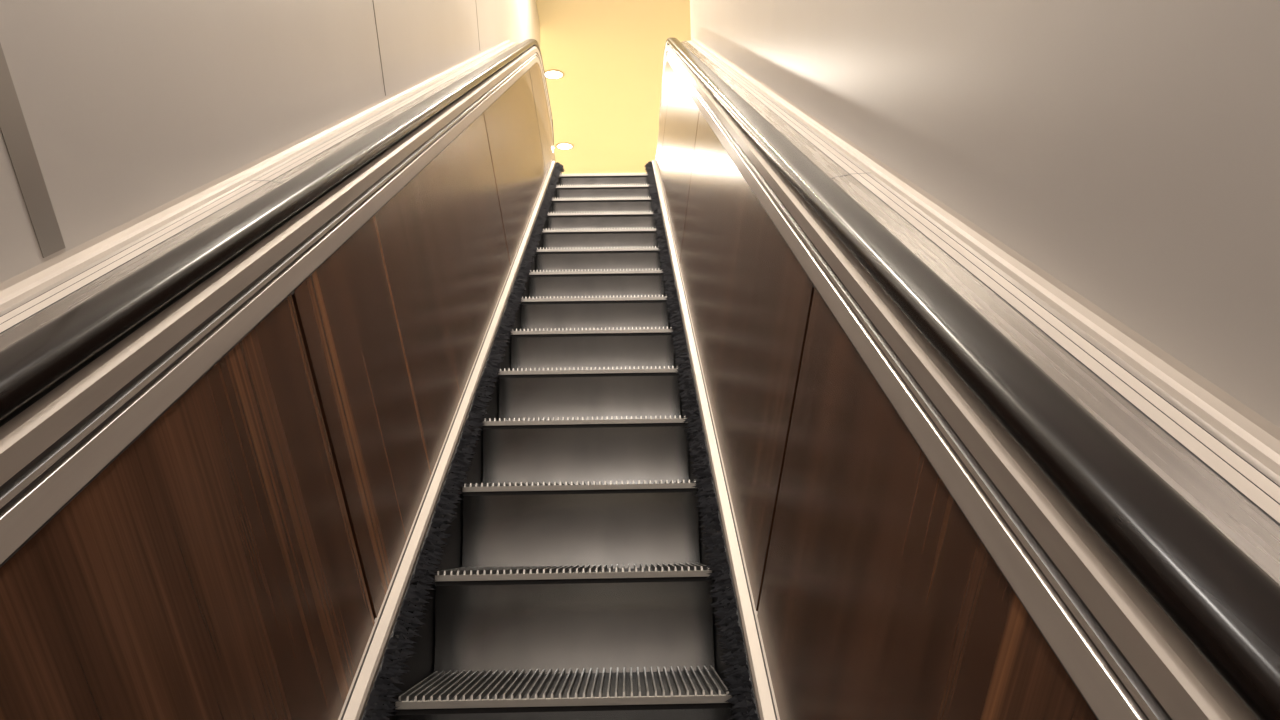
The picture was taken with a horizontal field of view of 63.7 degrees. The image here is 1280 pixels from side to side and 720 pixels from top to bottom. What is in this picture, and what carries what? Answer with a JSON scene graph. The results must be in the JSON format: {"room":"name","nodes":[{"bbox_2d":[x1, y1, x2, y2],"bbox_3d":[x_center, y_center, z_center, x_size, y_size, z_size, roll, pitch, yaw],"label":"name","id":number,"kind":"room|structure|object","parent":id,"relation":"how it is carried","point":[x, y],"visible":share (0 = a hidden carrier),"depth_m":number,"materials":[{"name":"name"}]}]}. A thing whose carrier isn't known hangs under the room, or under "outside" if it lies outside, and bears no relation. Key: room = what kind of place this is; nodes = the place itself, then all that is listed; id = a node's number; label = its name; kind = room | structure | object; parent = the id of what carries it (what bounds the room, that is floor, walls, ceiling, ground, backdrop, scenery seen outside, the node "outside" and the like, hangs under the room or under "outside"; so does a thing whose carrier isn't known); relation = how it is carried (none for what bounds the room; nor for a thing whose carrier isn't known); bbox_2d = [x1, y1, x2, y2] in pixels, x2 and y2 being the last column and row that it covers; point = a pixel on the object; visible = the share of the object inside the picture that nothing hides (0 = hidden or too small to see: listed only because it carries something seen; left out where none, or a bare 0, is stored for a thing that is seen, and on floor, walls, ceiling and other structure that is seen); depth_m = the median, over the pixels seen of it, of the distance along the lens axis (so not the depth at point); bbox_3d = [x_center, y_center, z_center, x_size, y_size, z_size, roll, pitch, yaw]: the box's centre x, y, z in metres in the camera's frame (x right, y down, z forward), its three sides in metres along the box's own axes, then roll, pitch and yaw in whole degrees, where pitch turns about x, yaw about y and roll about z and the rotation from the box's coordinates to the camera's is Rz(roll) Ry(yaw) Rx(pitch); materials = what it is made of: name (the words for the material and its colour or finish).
{"room":"escalator","nodes":[
{"label":"escalator","id":0,"kind":"room"},
{"bbox_2d":[0,0,539,282],"bbox_3d":[-0.881,-0.528,1.021,0.100,9.050,17.850,-1,-10,-1],"label":"wall","id":1,"kind":"structure","parent":0,"point":[130,108],"depth_m":1.90,"materials":[{"name":"paint"}]},
{"bbox_2d":[0,43,65,257],"bbox_3d":[-0.843,-2.451,0.082,0.002,4.077,3.570,-1,-10,-1],"label":"wall trim strip","id":2,"kind":"object","parent":1,"relation":"attached to","point":[13,127],"visible":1,"depth_m":1.40,"materials":[{"name":"grey metal"}]},
{"bbox_2d":[0,39,532,426],"bbox_3d":[-0.761,-0.294,2.524,0.183,6.109,13.049,-1,-10,-1],"label":"deck","id":3,"kind":"object","parent":1,"relation":"attached to","point":[31,299],"visible":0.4,"depth_m":1.75,"materials":[{"name":"metal"}]},
{"bbox_2d":[373,0,385,95],"bbox_3d":[-0.885,-2.650,2.505,0.002,3.066,2.669,-1,-10,-1],"label":"joint","id":4,"kind":"object","parent":1,"relation":"attached to","point":[373,0],"visible":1,"depth_m":3.46,"materials":[{"name":"grey"}]},
{"bbox_2d":[536,0,690,173],"bbox_3d":[-0.382,-3.030,13.225,10.000,0.100,11.000,-1,-10,-1],"label":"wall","id":5,"kind":"structure","parent":0,"point":[609,54],"depth_m":11.68,"materials":[{"name":"yellow paint"}]},
{"bbox_2d":[545,69,563,79],"bbox_3d":[-0.981,-3.236,11.679,0.244,0.012,0.244,-1,-10,-1],"label":"recessed light","id":6,"kind":"object","parent":5,"relation":"in","point":[553,74],"visible":0.88,"depth_m":11.68,"materials":[{"name":"beige"}]},
{"bbox_2d":[556,143,573,149],"bbox_3d":[-1.009,-2.862,13.796,0.244,0.012,0.244,-1,-10,-1],"label":"recessed light","id":7,"kind":"object","parent":5,"relation":"in","point":[562,146],"visible":1,"depth_m":13.80,"materials":[{"name":"beige"}]},
{"bbox_2d":[690,0,1279,427],"bbox_3d":[0.596,-0.766,-0.187,0.100,9.050,15.350,-1,-10,-1],"label":"wall","id":8,"kind":"structure","parent":0,"point":[1128,151],"depth_m":1.21,"materials":[{"name":"paint"}]},
{"bbox_2d":[681,37,1279,584],"bbox_3d":[0.418,-0.311,2.543,0.183,6.109,13.049,-1,-10,-1],"label":"deck","id":9,"kind":"object","parent":8,"relation":"attached to","point":[1219,454],"visible":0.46,"depth_m":1.12,"materials":[{"name":"metal"}]},
{"bbox_3d":[-0.144,0.993,2.000,1.751,6.050,13.649,-1,-10,-1],"label":"truss underside","id":10,"kind":"object","parent":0,"visible":0},
{"bbox_3d":[-0.628,0.159,2.293,0.117,6.832,12.749,-1,-10,-1],"label":"backing","id":11,"kind":"object","parent":10,"relation":"attached to","visible":0},
{"bbox_2d":[0,294,374,719],"bbox_3d":[-0.575,0.701,0.672,0.102,2.058,2.840,-1,-10,-1],"label":"balustrade panel","id":12,"kind":"object","parent":11,"relation":"attached to","point":[211,570],"visible":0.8,"depth_m":1.44,"materials":[{"name":"brown wood"}]},
{"bbox_2d":[0,46,551,567],"bbox_3d":[-0.656,-0.233,2.362,0.019,6.171,12.749,-1,-10,-1],"label":"cap","id":13,"kind":"object","parent":11,"relation":"on","point":[52,450],"visible":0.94,"depth_m":1.41,"materials":[{"name":"silver metal"}]},
{"bbox_2d":[0,39,553,420],"bbox_3d":[-0.680,-0.052,2.330,0.072,6.640,13.339,-1,-10,-1],"label":"handrail","id":14,"kind":"object","parent":13,"relation":"on","point":[30,365],"visible":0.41,"depth_m":1.44,"materials":[{"name":"rubber"}]},
{"bbox_2d":[292,113,509,619],"bbox_3d":[-0.633,-0.281,3.373,0.102,2.053,2.832,-1,-10,-1],"label":"balustrade panel","id":15,"kind":"object","parent":11,"relation":"attached to","point":[393,324],"visible":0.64,"depth_m":2.62,"materials":[{"name":"brown wood"}]},
{"bbox_2d":[362,170,561,719],"bbox_3d":[-0.501,0.688,2.049,0.031,6.387,13.649,-1,-10,-1],"label":"skirt","id":16,"kind":"object","parent":11,"relation":"attached to","point":[421,665],"visible":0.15,"depth_m":2.71,"materials":[{"name":"black metal"}]},
{"bbox_2d":[338,160,555,719],"bbox_3d":[-0.538,0.523,2.129,0.039,6.086,13.149,-1,-10,-1],"label":"trim","id":17,"kind":"structure","parent":16,"relation":"attached to","point":[357,698],"depth_m":2.57,"materials":[{"name":"silver metal"}]},
{"bbox_2d":[363,162,564,719],"bbox_3d":[-0.509,0.241,3.188,0.060,5.136,9.039,-1,-10,-1],"label":"brush","id":18,"kind":"object","parent":16,"relation":"attached to","point":[464,451],"visible":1,"depth_m":2.67,"materials":[{"name":"grey"}]},
{"bbox_2d":[483,70,545,265],"bbox_3d":[-0.687,-1.204,5.910,0.102,1.883,2.537,-1,-10,-1],"label":"balustrade panel","id":19,"kind":"object","parent":11,"relation":"attached to","point":[511,123],"visible":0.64,"depth_m":5.55,"materials":[{"name":"brown wood"}]},
{"bbox_2d":[529,63,555,172],"bbox_3d":[-0.728,-1.709,8.011,0.102,1.078,2.118,-1,-10,-1],"label":"balustrade panel","id":20,"kind":"object","parent":11,"relation":"attached to","point":[545,131],"visible":0.66,"depth_m":7.52,"materials":[{"name":"brown wood"}]},
{"bbox_3d":[0.306,0.146,2.308,0.117,6.832,12.749,-1,-10,-1],"label":"backing","id":21,"kind":"object","parent":10,"relation":"attached to","visible":0},
{"bbox_2d":[656,61,671,172],"bbox_3d":[0.168,-1.722,8.025,0.102,1.078,2.118,-1,-10,-1],"label":"balustrade panel","id":22,"kind":"object","parent":21,"relation":"attached to","point":[668,68],"visible":0.71,"depth_m":7.44,"materials":[{"name":"brown wood"}]},
{"bbox_2d":[660,69,698,263],"bbox_3d":[0.209,-1.217,5.925,0.102,1.883,2.537,-1,-10,-1],"label":"balustrade panel","id":23,"kind":"object","parent":21,"relation":"attached to","point":[682,115],"visible":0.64,"depth_m":5.57,"materials":[{"name":"brown wood"}]},
{"bbox_2d":[648,164,758,719],"bbox_3d":[0.203,0.677,2.061,0.031,6.387,13.649,-1,-10,-1],"label":"skirt","id":24,"kind":"object","parent":21,"relation":"attached to","point":[719,666],"visible":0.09,"depth_m":2.52,"materials":[{"name":"black metal"}]},
{"bbox_2d":[645,161,758,719],"bbox_3d":[0.161,0.233,3.206,0.060,5.137,9.038,-1,-10,-1],"label":"brush","id":25,"kind":"object","parent":24,"relation":"attached to","point":[722,577],"visible":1,"depth_m":2.65,"materials":[{"name":"grey"}]},
{"bbox_2d":[652,159,779,719],"bbox_3d":[0.232,0.511,2.141,0.039,6.086,13.149,-1,-10,-1],"label":"trim","id":26,"kind":"structure","parent":24,"relation":"attached to","point":[765,699],"depth_m":2.55,"materials":[{"name":"silver metal"}]},
{"bbox_2d":[680,111,813,610],"bbox_3d":[0.263,-0.294,3.388,0.102,2.053,2.832,-1,-10,-1],"label":"balustrade panel","id":27,"kind":"object","parent":21,"relation":"attached to","point":[749,297],"visible":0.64,"depth_m":2.64,"materials":[{"name":"brown wood"}]},
{"bbox_2d":[757,288,1096,719],"bbox_3d":[0.321,0.688,0.686,0.102,2.058,2.840,-1,-10,-1],"label":"balustrade panel","id":28,"kind":"object","parent":21,"relation":"attached to","point":[880,599],"visible":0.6,"depth_m":1.38,"materials":[{"name":"brown wood"}]},
{"bbox_2d":[660,45,1256,719],"bbox_3d":[0.321,-0.247,2.378,0.019,6.171,12.749,-1,-10,-1],"label":"cap","id":29,"kind":"object","parent":21,"relation":"on","point":[1126,658],"visible":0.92,"depth_m":0.95,"materials":[{"name":"silver metal"}]},
{"bbox_2d":[659,38,1279,719],"bbox_3d":[0.351,-0.067,2.346,0.072,6.640,13.339,-1,-10,-1],"label":"handrail","id":30,"kind":"object","parent":29,"relation":"on","point":[1226,605],"visible":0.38,"depth_m":0.83,"materials":[{"name":"rubber"}]},
{"bbox_3d":[-0.039,2.708,-2.987,0.662,0.273,0.430,-1,-10,-1],"label":"step","id":31,"kind":"structure","parent":10,"relation":"on","visible":0},
{"bbox_3d":[-0.048,2.565,-2.556,0.662,0.273,0.430,-1,-10,-1],"label":"step","id":32,"kind":"structure","parent":31,"relation":"on","visible":0},
{"bbox_3d":[-0.057,2.407,-2.122,0.662,0.273,0.430,-1,-10,-1],"label":"step","id":33,"kind":"structure","parent":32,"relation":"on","visible":0},
{"bbox_3d":[-0.067,2.249,-1.688,0.662,0.273,0.430,-1,-10,-1],"label":"step","id":34,"kind":"structure","parent":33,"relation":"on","visible":0},
{"bbox_3d":[-0.076,2.092,-1.254,0.662,0.273,0.430,-1,-10,-1],"label":"step","id":35,"kind":"structure","parent":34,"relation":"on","visible":0},
{"bbox_3d":[-0.085,1.934,-0.820,0.662,0.273,0.430,-1,-10,-1],"label":"step","id":36,"kind":"structure","parent":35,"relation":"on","visible":0},
{"bbox_3d":[-0.094,1.776,-0.386,0.662,0.273,0.430,-1,-10,-1],"label":"step","id":37,"kind":"structure","parent":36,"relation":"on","visible":0},
{"bbox_3d":[-0.104,1.618,0.048,0.662,0.273,0.430,-1,-10,-1],"label":"step","id":38,"kind":"structure","parent":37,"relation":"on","visible":0},
{"bbox_3d":[-0.113,1.460,0.482,0.662,0.273,0.430,-1,-10,-1],"label":"step","id":39,"kind":"structure","parent":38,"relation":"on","visible":0},
{"bbox_3d":[-0.122,1.302,0.916,0.662,0.273,0.430,-1,-10,-1],"label":"step","id":40,"kind":"structure","parent":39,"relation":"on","visible":0},
{"bbox_3d":[-0.131,1.145,1.350,0.662,0.273,0.430,-1,-10,-1],"label":"step","id":41,"kind":"structure","parent":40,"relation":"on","visible":0},
{"bbox_3d":[-0.141,0.987,1.784,0.662,0.273,0.430,-1,-10,-1],"label":"step","id":42,"kind":"structure","parent":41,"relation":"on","visible":0},
{"bbox_2d":[395,666,731,719],"bbox_3d":[-0.150,0.829,2.218,0.662,0.273,0.430,-1,-10,-1],"label":"step","id":43,"kind":"structure","parent":42,"relation":"on","point":[672,695],"depth_m":2.04,"materials":[{"name":"metal"}]},
{"bbox_2d":[434,563,714,674],"bbox_3d":[-0.159,0.671,2.652,0.662,0.273,0.430,-1,-10,-1],"label":"step","id":44,"kind":"structure","parent":43,"relation":"on","point":[492,618],"depth_m":2.46,"materials":[{"name":"metal"}]},
{"bbox_2d":[462,480,699,568],"bbox_3d":[-0.168,0.513,3.086,0.662,0.273,0.430,-1,-10,-1],"label":"step","id":45,"kind":"structure","parent":44,"relation":"on","point":[510,524],"depth_m":2.90,"materials":[{"name":"metal"}]},
{"bbox_2d":[483,415,688,484],"bbox_3d":[-0.178,0.355,3.520,0.662,0.273,0.430,-1,-10,-1],"label":"step","id":46,"kind":"structure","parent":45,"relation":"on","point":[544,450],"depth_m":3.33,"materials":[{"name":"metal"}]},
{"bbox_2d":[498,366,679,420],"bbox_3d":[-0.187,0.197,3.954,0.662,0.273,0.430,-1,-10,-1],"label":"step","id":47,"kind":"structure","parent":46,"relation":"on","point":[531,394],"depth_m":3.77,"materials":[{"name":"metal"}]},
{"bbox_2d":[511,327,673,370],"bbox_3d":[-0.196,0.040,4.388,0.662,0.273,0.430,-1,-10,-1],"label":"step","id":48,"kind":"structure","parent":47,"relation":"on","point":[627,348],"depth_m":4.20,"materials":[{"name":"metal"}]},
{"bbox_2d":[521,295,668,330],"bbox_3d":[-0.205,-0.118,4.822,0.662,0.273,0.430,-1,-10,-1],"label":"step","id":49,"kind":"structure","parent":48,"relation":"on","point":[611,312],"depth_m":4.63,"materials":[{"name":"metal"}]},
{"bbox_2d":[529,268,663,298],"bbox_3d":[-0.215,-0.276,5.256,0.662,0.273,0.430,-1,-10,-1],"label":"step","id":50,"kind":"structure","parent":49,"relation":"on","point":[633,282],"depth_m":5.07,"materials":[{"name":"metal"}]},
{"bbox_2d":[536,246,659,271],"bbox_3d":[-0.224,-0.434,5.690,0.662,0.273,0.430,-1,-10,-1],"label":"step","id":51,"kind":"structure","parent":50,"relation":"on","point":[593,258],"depth_m":5.50,"materials":[{"name":"metal"}]},
{"bbox_2d":[542,227,656,248],"bbox_3d":[-0.233,-0.592,6.124,0.662,0.273,0.430,-1,-10,-1],"label":"step","id":52,"kind":"structure","parent":51,"relation":"on","point":[575,238],"depth_m":5.94,"materials":[{"name":"metal"}]},
{"bbox_2d":[547,211,654,229],"bbox_3d":[-0.242,-0.750,6.558,0.662,0.273,0.430,-1,-10,-1],"label":"step","id":53,"kind":"structure","parent":52,"relation":"on","point":[609,219],"depth_m":6.37,"materials":[{"name":"metal"}]},
{"bbox_2d":[552,196,651,212],"bbox_3d":[-0.252,-0.907,6.992,0.662,0.273,0.430,-1,-10,-1],"label":"step","id":54,"kind":"structure","parent":53,"relation":"on","point":[568,205],"depth_m":6.80,"materials":[{"name":"metal"}]},
{"bbox_2d":[556,184,649,198],"bbox_3d":[-0.261,-1.065,7.426,0.662,0.273,0.430,-1,-10,-1],"label":"step","id":55,"kind":"structure","parent":54,"relation":"on","point":[595,191],"depth_m":7.24,"materials":[{"name":"metal"}]},
{"bbox_2d":[559,172,647,185],"bbox_3d":[-0.270,-1.223,7.859,0.662,0.273,0.430,-1,-10,-1],"label":"step","id":56,"kind":"structure","parent":55,"relation":"on","point":[566,179],"depth_m":7.67,"materials":[{"name":"metal"}]}
]}

